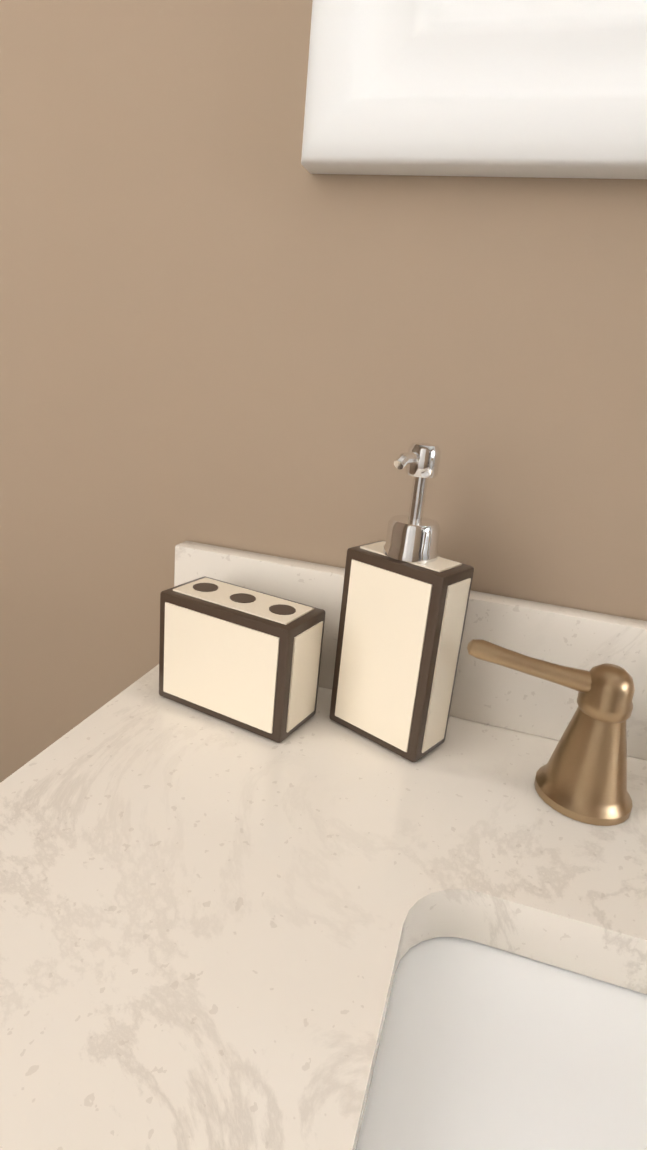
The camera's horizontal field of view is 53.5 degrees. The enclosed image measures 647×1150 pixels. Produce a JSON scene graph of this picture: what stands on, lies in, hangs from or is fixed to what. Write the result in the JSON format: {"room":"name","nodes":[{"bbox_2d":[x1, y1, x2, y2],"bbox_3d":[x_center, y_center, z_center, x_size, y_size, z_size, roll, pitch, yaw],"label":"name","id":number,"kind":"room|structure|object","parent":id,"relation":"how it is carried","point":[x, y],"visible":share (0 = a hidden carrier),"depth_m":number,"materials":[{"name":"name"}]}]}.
{"room":"bathroom","nodes":[
{"label":"bathroom","id":0,"kind":"room"},
{"bbox_2d":[0,0,646,782],"bbox_3d":[0.651,-0.148,0.348,3.730,2.430,0.120,10,18,14],"label":"wall","id":1,"kind":"structure","parent":0,"point":[228,320],"depth_m":0.48,"materials":[{"name":"beige paint"}]},
{"bbox_2d":[301,0,646,178],"bbox_3d":[0.358,-0.500,0.254,0.722,0.600,0.034,10,18,14],"label":"mirror","id":2,"kind":"object","parent":1,"relation":"attached to","point":[523,88],"visible":0.93,"depth_m":0.39,"materials":[{"name":"white paint"}]},
{"bbox_3d":[0.296,1.273,-0.037,3.730,0.100,1.785,10,18,14],"label":"floor","id":3,"kind":"structure","parent":0,"visible":0},
{"bbox_2d":[0,541,646,1149],"bbox_3d":[0.154,0.584,0.314,0.850,0.970,0.611,10,18,14],"label":"bathroom vanity","id":4,"kind":"object","parent":3,"relation":"on","point":[320,929],"visible":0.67,"depth_m":0.32,"materials":[{"name":"quartz"},{"name":"white porcelain"}]},
{"bbox_2d":[159,576,325,742],"bbox_3d":[-0.062,0.058,0.478,0.114,0.088,0.054,14,20,26],"label":"toothbrush holder","id":5,"kind":"object","parent":4,"relation":"on","point":[247,659],"visible":1,"depth_m":0.45,"materials":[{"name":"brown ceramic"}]},
{"bbox_2d":[329,443,473,761],"bbox_3d":[0.056,0.015,0.444,0.086,0.211,0.068,10,18,14],"label":"soap dispenser","id":6,"kind":"object","parent":4,"relation":"on","point":[405,597],"visible":1,"depth_m":0.43,"materials":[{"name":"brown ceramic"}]},
{"bbox_2d":[467,639,634,825],"bbox_3d":[0.267,0.068,0.310,0.390,0.231,0.170,10,18,14],"label":"faucet","id":7,"kind":"object","parent":4,"relation":"on","point":[581,775],"visible":1,"depth_m":0.40,"materials":[{"name":"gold metal"}]}
]}

